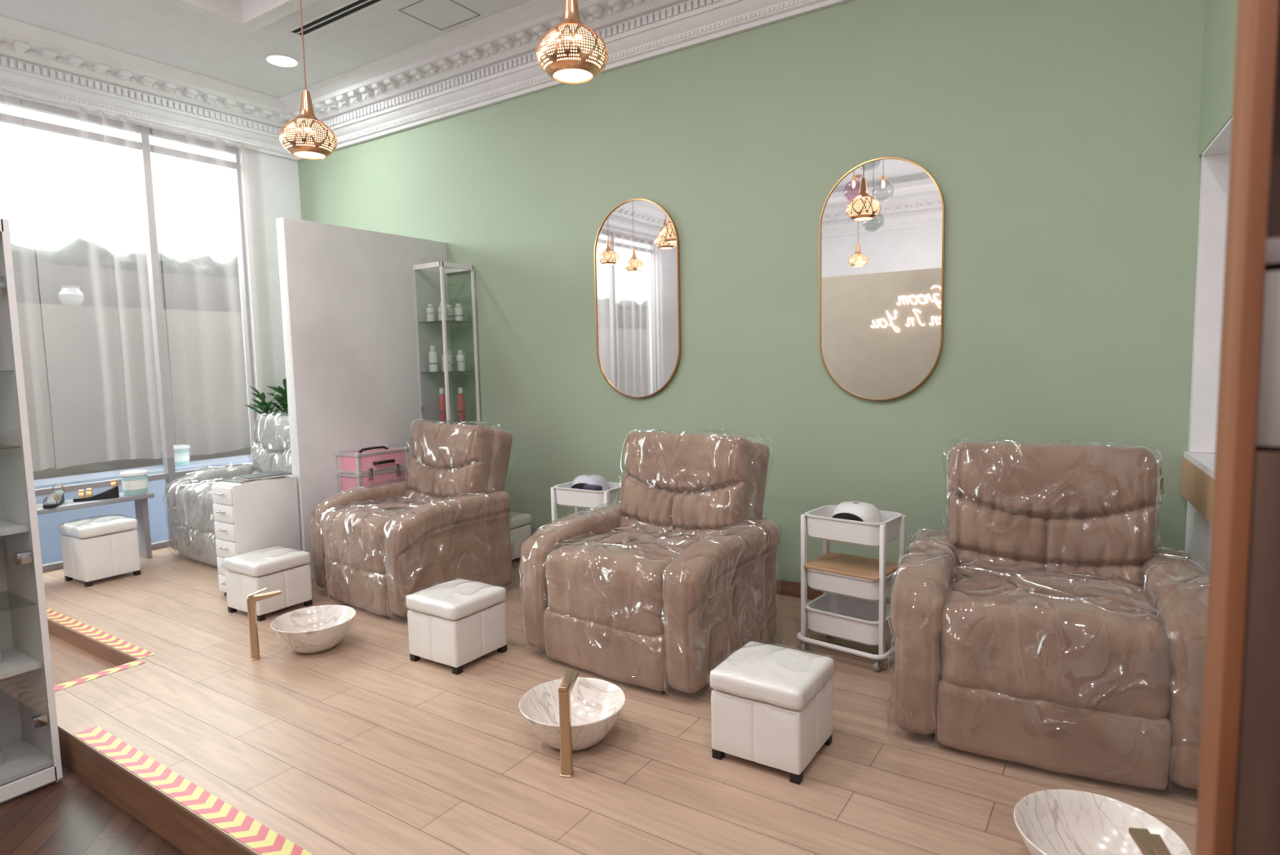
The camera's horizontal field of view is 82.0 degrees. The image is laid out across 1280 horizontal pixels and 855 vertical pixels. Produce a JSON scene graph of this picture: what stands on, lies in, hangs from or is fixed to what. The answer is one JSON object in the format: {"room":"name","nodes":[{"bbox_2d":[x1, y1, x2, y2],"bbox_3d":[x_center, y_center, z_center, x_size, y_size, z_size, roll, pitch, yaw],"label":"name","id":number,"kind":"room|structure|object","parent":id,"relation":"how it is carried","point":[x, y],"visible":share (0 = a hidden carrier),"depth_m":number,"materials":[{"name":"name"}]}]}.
{"room":"salon","nodes":[
{"label":"salon","id":0,"kind":"room"},
{"bbox_2d":[0,765,186,854],"bbox_3d":[-1.733,1.707,1.742,9.900,0.060,8.480,2,6,33],"label":"floor","id":1,"kind":"structure","parent":0,"point":[68,815],"depth_m":2.91,"materials":[{"name":"brown wood"}]},
{"bbox_2d":[0,218,62,803],"bbox_3d":[-2.924,0.377,2.948,0.400,2.420,0.700,2,6,33],"label":"display cabinet","id":2,"kind":"object","parent":1,"relation":"on","point":[29,743],"visible":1,"depth_m":3.19,"materials":[{"name":"laminate"}]},
{"bbox_2d":[0,443,19,448],"bbox_3d":[-2.939,0.105,2.929,0.343,0.006,0.656,2,6,33],"label":"shelf","id":3,"kind":"object","parent":2,"relation":"attached to","point":[2,445],"depth_m":3.15,"materials":[{"name":"white wood"}]},
{"bbox_2d":[0,518,28,536],"bbox_3d":[-2.931,0.456,2.961,0.343,0.020,0.656,2,6,33],"label":"shelf","id":4,"kind":"object","parent":2,"relation":"attached to","point":[7,526],"depth_m":3.15,"materials":[{"name":"laminate"}]},
{"bbox_2d":[0,647,42,679],"bbox_3d":[-2.919,1.054,3.016,0.343,0.020,0.656,2,6,33],"label":"shelf","id":5,"kind":"object","parent":2,"relation":"attached to","point":[15,660],"depth_m":3.21,"materials":[{"name":"laminate"}]},
{"bbox_2d":[48,633,117,685],"bbox_3d":[-3.997,1.410,4.705,2.640,0.090,0.350,2,6,33],"label":"step","id":6,"kind":"structure","parent":1,"relation":"on","point":[69,662],"depth_m":4.33,"materials":[{"name":"brown wood"}]},
{"bbox_2d":[47,620,253,854],"bbox_3d":[-0.913,1.343,4.232,8.500,0.178,3.380,2,6,33],"label":"step riser","id":7,"kind":"object","parent":1,"relation":"on","point":[184,830],"visible":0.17,"depth_m":2.96,"materials":[{"name":"brown wood"}]},
{"bbox_2d":[0,93,301,459],"bbox_3d":[-5.912,-0.818,4.254,0.200,4.690,8.480,2,6,33],"label":"wall","id":8,"kind":"structure","parent":0,"point":[273,186],"depth_m":7.35,"materials":[{"name":"white paint"}]},
{"bbox_2d":[0,94,257,572],"bbox_3d":[-5.643,-0.574,4.656,0.080,3.740,6.460,2,6,33],"label":"window","id":9,"kind":"structure","parent":8,"relation":"in","point":[142,144],"depth_m":6.59,"materials":[{"name":"grey metal"}]},
{"bbox_2d":[0,83,260,147],"bbox_3d":[-5.479,-2.439,4.423,0.024,0.024,6.520,2,6,33],"label":"rail","id":10,"kind":"object","parent":8,"relation":"attached to","point":[1,85],"visible":1,"depth_m":6.14,"materials":[{"name":"white metal"}]},
{"bbox_2d":[4,88,46,470],"bbox_3d":[-5.041,-1.037,5.167,0.074,2.905,1.341,2,6,33],"label":"sheer curtain","id":11,"kind":"object","parent":10,"relation":"hanging from","point":[43,462],"visible":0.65,"depth_m":5.74,"materials":[{"name":"white fabric"}]},
{"bbox_2d":[78,105,158,461],"bbox_3d":[-4.427,-1.136,6.092,0.072,2.902,0.877,2,6,33],"label":"sheer curtain","id":12,"kind":"object","parent":10,"relation":"hanging from","point":[82,110],"visible":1,"depth_m":6.17,"materials":[{"name":"white fabric"}]},
{"bbox_2d":[186,130,262,453],"bbox_3d":[-3.918,-1.215,6.861,0.073,2.905,0.941,2,6,33],"label":"sheer curtain","id":13,"kind":"object","parent":10,"relation":"hanging from","point":[220,146],"visible":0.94,"depth_m":6.96,"materials":[{"name":"white fabric"}]},
{"bbox_2d":[0,14,297,160],"bbox_3d":[-5.691,-2.580,3.922,0.420,0.430,8.480,2,6,33],"label":"crown molding","id":14,"kind":"structure","parent":8,"relation":"attached to","point":[35,58],"depth_m":6.14,"materials":[{"name":"white paint"}]},
{"bbox_2d":[0,0,532,97],"bbox_3d":[-1.809,-2.793,1.319,10.150,0.300,8.780,2,6,33],"label":"ceiling","id":15,"kind":"structure","parent":0,"point":[162,31],"depth_m":5.61,"materials":[{"name":"paint"}]},
{"bbox_2d":[162,0,319,32],"bbox_3d":[-1.473,-2.639,0.792,7.740,0.165,6.390,2,6,33],"label":"trim","id":16,"kind":"structure","parent":15,"relation":"attached to","point":[250,15],"depth_m":5.25,"materials":[{"name":"white paint"}]},
{"bbox_2d":[264,53,299,66],"bbox_3d":[-2.975,-3.047,6.118,0.260,0.011,0.260,2,6,33],"label":"recessed light","id":17,"kind":"object","parent":15,"relation":"in","point":[278,60],"visible":1,"depth_m":6.11,"materials":[{"name":"white"}]},
{"bbox_2d":[279,0,337,159],"bbox_3d":[-1.880,-2.319,4.080,0.300,1.580,0.300,0,5,16],"label":"pendant lamp","id":18,"kind":"object","parent":15,"relation":"hanging from","point":[305,136],"visible":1,"depth_m":4.07,"materials":[{"name":"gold metal"}]},
{"bbox_2d":[281,118,334,158],"bbox_3d":[-1.865,-1.630,4.142,0.278,0.184,0.278,0,5,16],"label":"lampshade","id":19,"kind":"object","parent":18,"relation":"attached to","point":[305,138],"depth_m":4.05,"materials":[{"name":"brown metal"}]},
{"bbox_2d":[287,0,386,37],"bbox_3d":[-2.096,-2.990,5.274,1.300,0.012,0.130,2,6,33],"label":"ceiling vent","id":20,"kind":"object","parent":15,"relation":"in","point":[350,8],"visible":0.86,"depth_m":5.36,"materials":[{"name":"metal"}]},
{"bbox_2d":[398,0,480,30],"bbox_3d":[-1.456,-3.015,5.352,0.420,0.002,0.400,2,6,33],"label":"ceiling hatch","id":21,"kind":"object","parent":15,"relation":"attached to","point":[421,0],"visible":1,"depth_m":5.39,"materials":[{"name":"white paint"}]},
{"bbox_2d":[536,0,608,84],"bbox_3d":[-0.298,-2.256,3.010,0.300,1.580,0.300,2,6,33],"label":"pendant lamp","id":22,"kind":"object","parent":15,"relation":"hanging from","point":[571,52],"visible":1,"depth_m":2.99,"materials":[{"name":"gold metal"}]},
{"bbox_2d":[538,24,604,81],"bbox_3d":[-0.283,-1.567,3.073,0.278,0.184,0.278,2,6,33],"label":"lampshade","id":23,"kind":"object","parent":22,"relation":"attached to","point":[567,52],"depth_m":2.98,"materials":[{"name":"brown metal"}]},
{"bbox_2d":[275,217,454,582],"bbox_3d":[-2.129,-0.234,6.002,0.100,2.670,1.510,2,6,33],"label":"wall","id":24,"kind":"structure","parent":0,"point":[348,301],"depth_m":5.71,"materials":[{"name":"white paint"}]},
{"bbox_2d":[42,546,1198,854],"bbox_3d":[-0.915,1.248,4.223,8.500,0.012,3.380,2,6,33],"label":"floor","id":25,"kind":"structure","parent":0,"point":[357,745],"depth_m":3.00,"materials":[{"name":"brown wood"}]},
{"bbox_2d":[35,492,154,558],"bbox_3d":[-4.596,0.888,5.837,0.320,0.570,1.260,2,6,33],"label":"table","id":26,"kind":"object","parent":25,"relation":"on","point":[141,508],"visible":0.59,"depth_m":6.22,"materials":[{"name":"white wood"}]},
{"bbox_2d":[42,484,64,508],"bbox_3d":[-4.587,0.534,5.758,0.090,0.148,0.300,-4,6,-24],"label":"sandal","id":27,"kind":"object","parent":26,"relation":"on","point":[56,499],"visible":1,"depth_m":5.75,"materials":[{"name":"leather"}]},
{"bbox_2d":[73,479,119,502],"bbox_3d":[-4.424,0.510,5.984,0.300,0.148,0.090,-5,6,-33],"label":"sandal","id":28,"kind":"object","parent":26,"relation":"on","point":[113,492],"visible":1,"depth_m":5.98,"materials":[{"name":"black plastic"}]},
{"bbox_2d":[120,469,148,495],"bbox_3d":[-4.261,0.466,6.209,0.198,0.190,0.198,2,6,33],"label":"plastic tub","id":29,"kind":"object","parent":26,"relation":"on","point":[134,482],"visible":1,"depth_m":6.14,"materials":[{"name":"white plastic"}]},
{"bbox_2d":[57,514,141,586],"bbox_3d":[-4.206,0.939,5.740,0.415,0.471,0.417,2,6,31],"label":"ottoman","id":30,"kind":"object","parent":25,"relation":"on","point":[96,548],"visible":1,"depth_m":5.62,"materials":[{"name":"white leather"}]},
{"bbox_2d":[53,658,146,691],"bbox_3d":[-2.901,1.316,3.863,0.080,0.002,0.520,2,6,33],"label":"tape","id":31,"kind":"object","parent":25,"relation":"on","point":[126,665],"visible":0.64,"depth_m":3.90,"materials":[{"name":"plastic"}]},
{"bbox_2d":[46,607,155,658],"bbox_3d":[-3.854,1.246,4.857,2.600,0.002,0.080,2,6,33],"label":"tape","id":32,"kind":"object","parent":25,"relation":"on","point":[120,644],"visible":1,"depth_m":4.49,"materials":[{"name":"multicoloured plastic"}]},
{"bbox_2d":[74,725,312,854],"bbox_3d":[-0.861,1.421,2.229,3.900,0.002,0.090,2,6,33],"label":"tape","id":33,"kind":"object","parent":25,"relation":"on","point":[264,840],"visible":1,"depth_m":2.77,"materials":[{"name":"plastic"}]},
{"bbox_2d":[162,412,292,569],"bbox_3d":[-3.355,0.495,6.453,1.211,1.225,1.142,2,6,35],"label":"recliner chair","id":34,"kind":"object","parent":25,"relation":"on","point":[189,503],"visible":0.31,"depth_m":6.31,"materials":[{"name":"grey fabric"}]},
{"bbox_2d":[252,415,292,473],"bbox_3d":[-3.220,0.296,6.633,0.826,0.802,0.357,2,6,35],"label":"cushion","id":35,"kind":"object","parent":34,"relation":"on","point":[272,452],"depth_m":6.59,"materials":[{"name":"grey fabric"}]},
{"bbox_2d":[211,475,301,595],"bbox_3d":[-2.763,0.777,5.301,0.280,0.810,0.498,2,6,33],"label":"drawer unit","id":36,"kind":"object","parent":25,"relation":"on","point":[260,514],"visible":0.63,"depth_m":5.16,"materials":[{"name":"white metal"}]},
{"bbox_2d":[221,475,282,484],"bbox_3d":[-2.767,0.367,5.253,0.222,0.014,0.322,2,6,28],"label":"magazine","id":37,"kind":"object","parent":36,"relation":"on","point":[237,481],"visible":0.68,"depth_m":5.15,"materials":[{"name":"white paper"}]},
{"bbox_2d":[236,470,292,479],"bbox_3d":[-2.706,0.345,5.307,0.212,0.014,0.302,4,7,45],"label":"magazine","id":38,"kind":"object","parent":37,"relation":"on","point":[274,473],"visible":1,"depth_m":5.27,"materials":[{"name":"white paper"}]},
{"bbox_2d":[246,586,281,660],"bbox_3d":[-2.088,1.085,4.106,0.173,0.385,0.052,-5,6,-36],"label":"tap","id":39,"kind":"object","parent":25,"relation":"on","point":[251,599],"visible":1,"depth_m":4.06,"materials":[{"name":"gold metal"}]},
{"bbox_2d":[221,545,312,621],"bbox_3d":[-2.478,1.017,4.912,0.415,0.391,0.417,2,6,32],"label":"ottoman","id":40,"kind":"object","parent":25,"relation":"on","point":[276,567],"visible":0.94,"depth_m":4.80,"materials":[{"name":"white leather"}]},
{"bbox_2d":[270,604,355,653],"bbox_3d":[-1.863,1.175,4.219,0.450,0.175,0.450,-4,6,-29],"label":"basin","id":41,"kind":"object","parent":25,"relation":"on","point":[315,628],"visible":1,"depth_m":4.23,"materials":[{"name":"ceramic"}]},
{"bbox_2d":[306,418,515,623],"bbox_3d":[-1.572,0.569,5.214,1.214,1.221,1.146,3,7,39],"label":"recliner chair","id":42,"kind":"object","parent":25,"relation":"on","point":[375,545],"visible":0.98,"depth_m":4.96,"materials":[{"name":"brown leather"}]},
{"bbox_2d":[404,421,494,499],"bbox_3d":[-1.422,0.372,5.385,0.823,0.800,0.355,3,7,39],"label":"cushion","id":43,"kind":"object","parent":42,"relation":"on","point":[447,460],"depth_m":5.23,"materials":[{"name":"brown leather"}]},
{"bbox_2d":[413,261,479,424],"bbox_3d":[-1.648,-0.161,6.353,0.362,2.440,0.371,2,6,33],"label":"glass display cabinet","id":44,"kind":"object","parent":25,"relation":"on","point":[430,267],"visible":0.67,"depth_m":6.26,"materials":[{"name":"clear glass"}]},
{"bbox_2d":[426,303,435,321],"bbox_3d":[-1.782,-0.975,6.265,0.073,0.150,0.073,2,6,33],"label":"bottle","id":45,"kind":"object","parent":44,"relation":"on","point":[430,311],"visible":0.99,"depth_m":6.24,"materials":[{"name":"white plastic"}]},
{"bbox_2d":[428,346,438,372],"bbox_3d":[-1.760,-0.583,6.268,0.073,0.220,0.073,2,6,33],"label":"bottle","id":46,"kind":"object","parent":44,"relation":"on","point":[433,354],"visible":1,"depth_m":6.24,"materials":[{"name":"white plastic"}]},
{"bbox_2d":[438,387,446,423],"bbox_3d":[-1.696,-0.186,6.315,0.065,0.300,0.065,2,6,33],"label":"bottle","id":47,"kind":"object","parent":44,"relation":"on","point":[442,397],"visible":0.84,"depth_m":6.29,"materials":[{"name":"red plastic"}]},
{"bbox_2d":[438,302,447,320],"bbox_3d":[-1.654,-0.969,6.169,0.073,0.150,0.073,2,6,33],"label":"bottle","id":48,"kind":"object","parent":44,"relation":"on","point":[440,306],"visible":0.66,"depth_m":6.14,"materials":[{"name":"white plastic"}]},
{"bbox_2d":[420,320,467,324],"bbox_3d":[-1.661,-0.900,6.290,0.316,0.008,0.316,2,6,33],"label":"shelf","id":49,"kind":"object","parent":44,"relation":"attached to","point":[442,322],"depth_m":6.27,"materials":[{"name":"clear glass"}]},
{"bbox_2d":[442,350,452,371],"bbox_3d":[-1.627,-0.560,6.206,0.073,0.180,0.073,2,6,33],"label":"bottle","id":50,"kind":"object","parent":44,"relation":"on","point":[449,357],"visible":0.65,"depth_m":6.19,"materials":[{"name":"white plastic"}]},
{"bbox_2d":[446,304,453,321],"bbox_3d":[-1.652,-0.987,6.371,0.073,0.150,0.073,2,6,33],"label":"bottle","id":51,"kind":"object","parent":44,"relation":"on","point":[450,310],"visible":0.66,"depth_m":6.34,"materials":[{"name":"white plastic"}]},
{"bbox_2d":[448,350,453,371],"bbox_3d":[-1.657,-0.577,6.405,0.073,0.180,0.073,2,6,33],"label":"bottle","id":52,"kind":"object","parent":44,"relation":"on","point":[450,351],"visible":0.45,"depth_m":6.39,"materials":[{"name":"white plastic"}]},
{"bbox_2d":[453,303,463,321],"bbox_3d":[-1.549,-0.982,6.291,0.073,0.150,0.073,2,6,33],"label":"bottle","id":53,"kind":"object","parent":44,"relation":"on","point":[459,315],"visible":1,"depth_m":6.26,"materials":[{"name":"white plastic"}]},
{"bbox_2d":[456,350,465,371],"bbox_3d":[-1.538,-0.571,6.314,0.073,0.180,0.073,2,6,33],"label":"bottle","id":54,"kind":"object","parent":44,"relation":"on","point":[460,358],"visible":1,"depth_m":6.29,"materials":[{"name":"white plastic"}]},
{"bbox_2d":[457,387,465,422],"bbox_3d":[-1.546,-0.194,6.360,0.065,0.300,0.065,2,6,33],"label":"bottle","id":55,"kind":"object","parent":44,"relation":"on","point":[460,397],"visible":0.84,"depth_m":6.34,"materials":[{"name":"red plastic"}]},
{"bbox_2d":[404,577,508,674],"bbox_3d":[-1.002,1.064,4.045,0.415,0.391,0.417,2,6,33],"label":"ottoman","id":56,"kind":"object","parent":25,"relation":"on","point":[455,623],"visible":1,"depth_m":3.92,"materials":[{"name":"white leather"}]},
{"bbox_2d":[509,509,533,559],"bbox_3d":[-1.151,0.889,6.005,0.415,0.391,0.417,2,6,33],"label":"ottoman","id":57,"kind":"object","parent":25,"relation":"on","point":[521,530],"visible":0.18,"depth_m":5.93,"materials":[{"name":"white leather"}]},
{"bbox_2d":[558,670,578,777],"bbox_3d":[-0.279,1.155,2.915,0.052,0.385,0.173,0,5,9],"label":"tap","id":58,"kind":"object","parent":25,"relation":"on","point":[569,677],"visible":1,"depth_m":2.84,"materials":[{"name":"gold metal"}]},
{"bbox_2d":[519,676,625,751],"bbox_3d":[-0.284,1.241,3.128,0.450,0.175,0.450,2,6,33],"label":"basin","id":59,"kind":"object","parent":25,"relation":"on","point":[597,704],"visible":0.88,"depth_m":3.22,"materials":[{"name":"stone"}]},
{"bbox_2d":[551,480,621,523],"bbox_3d":[-0.325,0.773,5.035,0.506,0.763,0.396,2,6,32],"label":"cart","id":60,"kind":"object","parent":25,"relation":"on","point":[562,494],"visible":0.12,"depth_m":4.89,"materials":[{"name":"white plastic"}]},
{"bbox_2d":[553,480,621,508],"bbox_3d":[-0.332,0.457,5.006,0.446,0.128,0.334,2,6,32],"label":"tray","id":61,"kind":"object","parent":60,"relation":"on","point":[565,495],"depth_m":4.88,"materials":[{"name":"white plastic"}]},
{"bbox_2d":[570,474,608,490],"bbox_3d":[-0.344,0.416,5.057,0.255,0.183,0.196,2,6,28],"label":"lamp","id":62,"kind":"object","parent":60,"relation":"on","point":[580,481],"visible":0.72,"depth_m":4.99,"materials":[{"name":"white plastic"}]},
{"bbox_2d":[582,484,602,490],"bbox_3d":[-0.312,0.454,4.872,0.135,0.140,0.075,2,6,33],"label":"tray","id":63,"kind":"object","parent":60,"relation":"on","point":[588,486],"visible":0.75,"depth_m":4.84,"materials":[{"name":"purple plastic"}]},
{"bbox_2d":[519,428,782,702],"bbox_3d":[0.093,0.637,4.076,1.209,1.227,1.144,3,6,36],"label":"recliner chair","id":64,"kind":"object","parent":25,"relation":"on","point":[652,588],"visible":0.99,"depth_m":3.82,"materials":[{"name":"brown leather"}]},
{"bbox_2d":[618,431,754,537],"bbox_3d":[0.234,0.437,4.256,0.828,0.804,0.357,3,6,36],"label":"cushion","id":65,"kind":"object","parent":64,"relation":"on","point":[697,485],"depth_m":4.14,"materials":[{"name":"brown leather"}]},
{"bbox_2d":[706,639,837,784],"bbox_3d":[0.542,1.126,3.000,0.415,0.391,0.417,2,6,33],"label":"ottoman","id":66,"kind":"object","parent":25,"relation":"on","point":[771,705],"visible":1,"depth_m":2.87,"materials":[{"name":"white leather"}]},
{"bbox_2d":[796,504,906,671],"bbox_3d":[1.143,0.839,3.957,0.506,0.763,0.396,3,7,40],"label":"cart","id":67,"kind":"object","parent":25,"relation":"on","point":[848,607],"visible":0.81,"depth_m":3.85,"materials":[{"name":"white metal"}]},
{"bbox_2d":[804,592,893,645],"bbox_3d":[1.147,1.034,3.975,0.446,0.133,0.334,3,7,40],"label":"tray","id":68,"kind":"object","parent":67,"relation":"on","point":[855,620],"depth_m":3.93,"materials":[{"name":"white plastic"}]},
{"bbox_2d":[803,551,900,580],"bbox_3d":[1.141,0.740,3.948,0.425,0.016,0.340,3,7,40],"label":"wooden board","id":69,"kind":"object","parent":67,"relation":"on","point":[859,566],"visible":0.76,"depth_m":3.92,"materials":[{"name":"brown wood"}]},
{"bbox_2d":[804,567,899,600],"bbox_3d":[1.143,0.807,3.954,0.446,0.118,0.334,3,7,40],"label":"tray","id":70,"kind":"object","parent":67,"relation":"on","point":[829,582],"depth_m":3.81,"materials":[{"name":"white plastic"}]},
{"bbox_2d":[804,504,902,546],"bbox_3d":[1.137,0.523,3.928,0.446,0.128,0.334,3,7,40],"label":"tray","id":71,"kind":"object","parent":67,"relation":"on","point":[820,522],"depth_m":3.82,"materials":[{"name":"white plastic"}]},
{"bbox_2d":[831,501,881,522],"bbox_3d":[1.152,0.488,3.914,0.196,0.183,0.255,-6,7,-44],"label":"lamp","id":72,"kind":"object","parent":67,"relation":"on","point":[850,510],"visible":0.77,"depth_m":3.84,"materials":[{"name":"white plastic"}]},
{"bbox_2d":[884,435,1208,804],"bbox_3d":[1.765,0.680,3.199,1.208,1.224,1.135,1,6,27],"label":"recliner chair","id":73,"kind":"object","parent":25,"relation":"on","point":[1047,628],"visible":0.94,"depth_m":2.92,"materials":[{"name":"brown leather"}]},
{"bbox_2d":[949,441,1155,584],"bbox_3d":[1.875,0.480,3.398,0.828,0.802,0.357,1,6,27],"label":"cushion","id":74,"kind":"object","parent":73,"relation":"on","point":[1077,509],"depth_m":3.31,"materials":[{"name":"brown leather"}]},
{"bbox_2d":[1013,789,1191,854],"bbox_3d":[1.364,1.290,2.194,0.450,0.175,0.450,-3,5,-14],"label":"basin","id":75,"kind":"object","parent":25,"relation":"on","point":[1048,821],"visible":0.92,"depth_m":2.33,"materials":[{"name":"stone"}]},
{"bbox_2d":[1128,826,1171,854],"bbox_3d":[1.293,1.217,1.857,0.052,0.385,0.173,0,5,10],"label":"tap","id":76,"kind":"object","parent":25,"relation":"on","point":[1148,843],"visible":1,"depth_m":1.85,"materials":[{"name":"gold metal"}]},
{"bbox_2d":[1180,450,1215,573],"bbox_3d":[2.309,0.800,2.317,0.608,1.088,2.962,2,6,28],"label":"counter","id":77,"kind":"object","parent":25,"relation":"on","point":[1197,468],"depth_m":3.40,"materials":[{"name":"white paint"}]},
{"bbox_2d":[1183,450,1215,478],"bbox_3d":[2.300,0.273,2.268,0.603,0.028,2.961,2,6,28],"label":"countertop","id":78,"kind":"structure","parent":77,"relation":"on","point":[1205,461],"depth_m":3.41,"materials":[{"name":"white paint"}]},
{"bbox_2d":[1195,0,1279,854],"bbox_3d":[1.048,-0.095,0.800,0.640,3.200,0.220,2,6,33],"label":"door frame","id":79,"kind":"structure","parent":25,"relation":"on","point":[1238,801],"depth_m":0.91,"materials":[{"name":"brown wood"}]},
{"bbox_3d":[-3.552,0.702,7.306,0.120,0.630,0.320,2,6,33],"label":"plant stand","id":80,"kind":"object","parent":25,"relation":"on","visible":0},
{"bbox_2d":[244,385,288,415],"bbox_3d":[-3.546,-0.005,7.111,0.283,0.813,0.419,0,5,15],"label":"bamboo","id":81,"kind":"object","parent":80,"relation":"on","point":[265,406],"visible":0.59,"depth_m":7.05,"materials":[{"name":"green plant"}]},
{"bbox_2d":[266,377,288,416],"bbox_3d":[-3.458,-0.072,7.262,0.370,0.917,0.259,-5,6,-32],"label":"bamboo","id":82,"kind":"object","parent":80,"relation":"on","point":[283,392],"visible":0.34,"depth_m":7.21,"materials":[{"name":"green plant"}]},
{"bbox_3d":[-2.065,0.855,5.827,0.240,0.530,0.480,2,6,33],"label":"side table","id":83,"kind":"object","parent":25,"relation":"on","visible":0},
{"bbox_2d":[335,444,409,493],"bbox_3d":[-2.069,0.372,5.767,0.294,0.444,0.486,2,6,33],"label":"case","id":84,"kind":"object","parent":83,"relation":"on","point":[372,464],"visible":0.71,"depth_m":5.64,"materials":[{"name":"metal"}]},
{"bbox_2d":[297,0,1205,596],"bbox_3d":[-0.029,-1.059,5.519,8.600,4.690,0.150,2,6,33],"label":"wall","id":85,"kind":"structure","parent":0,"point":[1059,140],"depth_m":4.60,"materials":[{"name":"green paint"}]},
{"bbox_2d":[279,0,852,160],"bbox_3d":[-0.537,-2.818,5.329,7.450,0.430,0.420,2,6,33],"label":"crown molding","id":86,"kind":"structure","parent":85,"relation":"attached to","point":[492,60],"depth_m":5.73,"materials":[{"name":"white paint"}]},
{"bbox_2d":[594,198,681,397],"bbox_3d":[-0.027,-0.939,5.421,0.735,1.445,0.030,2,6,33],"label":"wall mirror","id":87,"kind":"object","parent":85,"relation":"attached to","point":[637,246],"visible":1,"depth_m":5.40,"materials":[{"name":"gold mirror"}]},
{"bbox_2d":[775,578,891,604],"bbox_3d":[-0.343,1.032,5.848,7.450,0.100,0.015,2,6,33],"label":"baseboard","id":88,"kind":"structure","parent":85,"relation":"attached to","point":[788,588],"depth_m":4.93,"materials":[{"name":"brown wood"}]},
{"bbox_2d":[819,156,945,400],"bbox_3d":[1.445,-0.882,4.448,0.735,1.445,0.030,2,6,33],"label":"wall mirror","id":89,"kind":"object","parent":85,"relation":"attached to","point":[882,224],"visible":1,"depth_m":4.43,"materials":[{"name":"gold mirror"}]},
{"bbox_2d":[1198,0,1237,155],"bbox_3d":[2.376,-2.153,1.964,0.896,1.970,2.992,2,6,28],"label":"wall","id":90,"kind":"structure","parent":0,"point":[1220,15],"depth_m":3.23,"materials":[{"name":"green paint"}]},
{"bbox_2d":[1187,117,1231,453],"bbox_3d":[2.414,-0.455,2.117,0.892,1.439,2.990,2,6,28],"label":"niche","id":91,"kind":"object","parent":90,"relation":"attached to","point":[1215,158],"visible":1,"depth_m":3.55,"materials":[{"name":"white paint"}]},
{"label":"outside","id":92,"kind":"structure","parent":0,"visible":0},
{"bbox_3d":[-8.890,1.334,7.859,8.600,0.100,21.000,2,6,33],"label":"ground","id":93,"kind":"structure","parent":92,"visible":0},
{"bbox_2d":[10,236,239,279],"bbox_3d":[-7.403,-0.413,7.303,0.759,3.302,19.204,2,6,33],"label":"hedge","id":94,"kind":"object","parent":93,"relation":"on","point":[76,252],"visible":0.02,"depth_m":8.64,"materials":[{"name":"plant"}]},
{"bbox_2d":[13,261,241,312],"bbox_3d":[-6.916,-0.161,6.992,0.150,2.950,20.000,2,6,33],"label":"wall","id":95,"kind":"structure","parent":93,"relation":"on","point":[34,282],"depth_m":8.32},
{"bbox_2d":[16,302,251,479],"bbox_3d":[-6.699,0.071,6.872,0.340,2.500,20.000,2,6,33],"label":"film","id":96,"kind":"structure","parent":93,"relation":"on","point":[66,344],"depth_m":8.07,"materials":[{"name":"stone"}]},
{"bbox_2d":[57,284,84,305],"bbox_3d":[-6.016,-1.387,7.784,0.220,0.210,0.220,2,6,33],"label":"vase","id":97,"kind":"object","parent":96,"relation":"on","point":[68,295],"visible":0.94,"depth_m":7.71,"materials":[{"name":"grey ceramic"}]},
{"bbox_2d":[34,453,252,564],"bbox_3d":[-6.163,0.962,6.610,0.500,0.750,20.000,2,6,33],"label":"wall","id":98,"kind":"structure","parent":93,"relation":"on","point":[48,523],"depth_m":7.41,"materials":[{"name":"blue paint"}]},
{"bbox_2d":[161,444,190,466],"bbox_3d":[-5.125,0.313,8.142,0.270,0.220,0.270,2,6,33],"label":"plastic tub","id":99,"kind":"object","parent":98,"relation":"on","point":[181,452],"visible":0.62,"depth_m":8.08,"materials":[{"name":"white plastic"}]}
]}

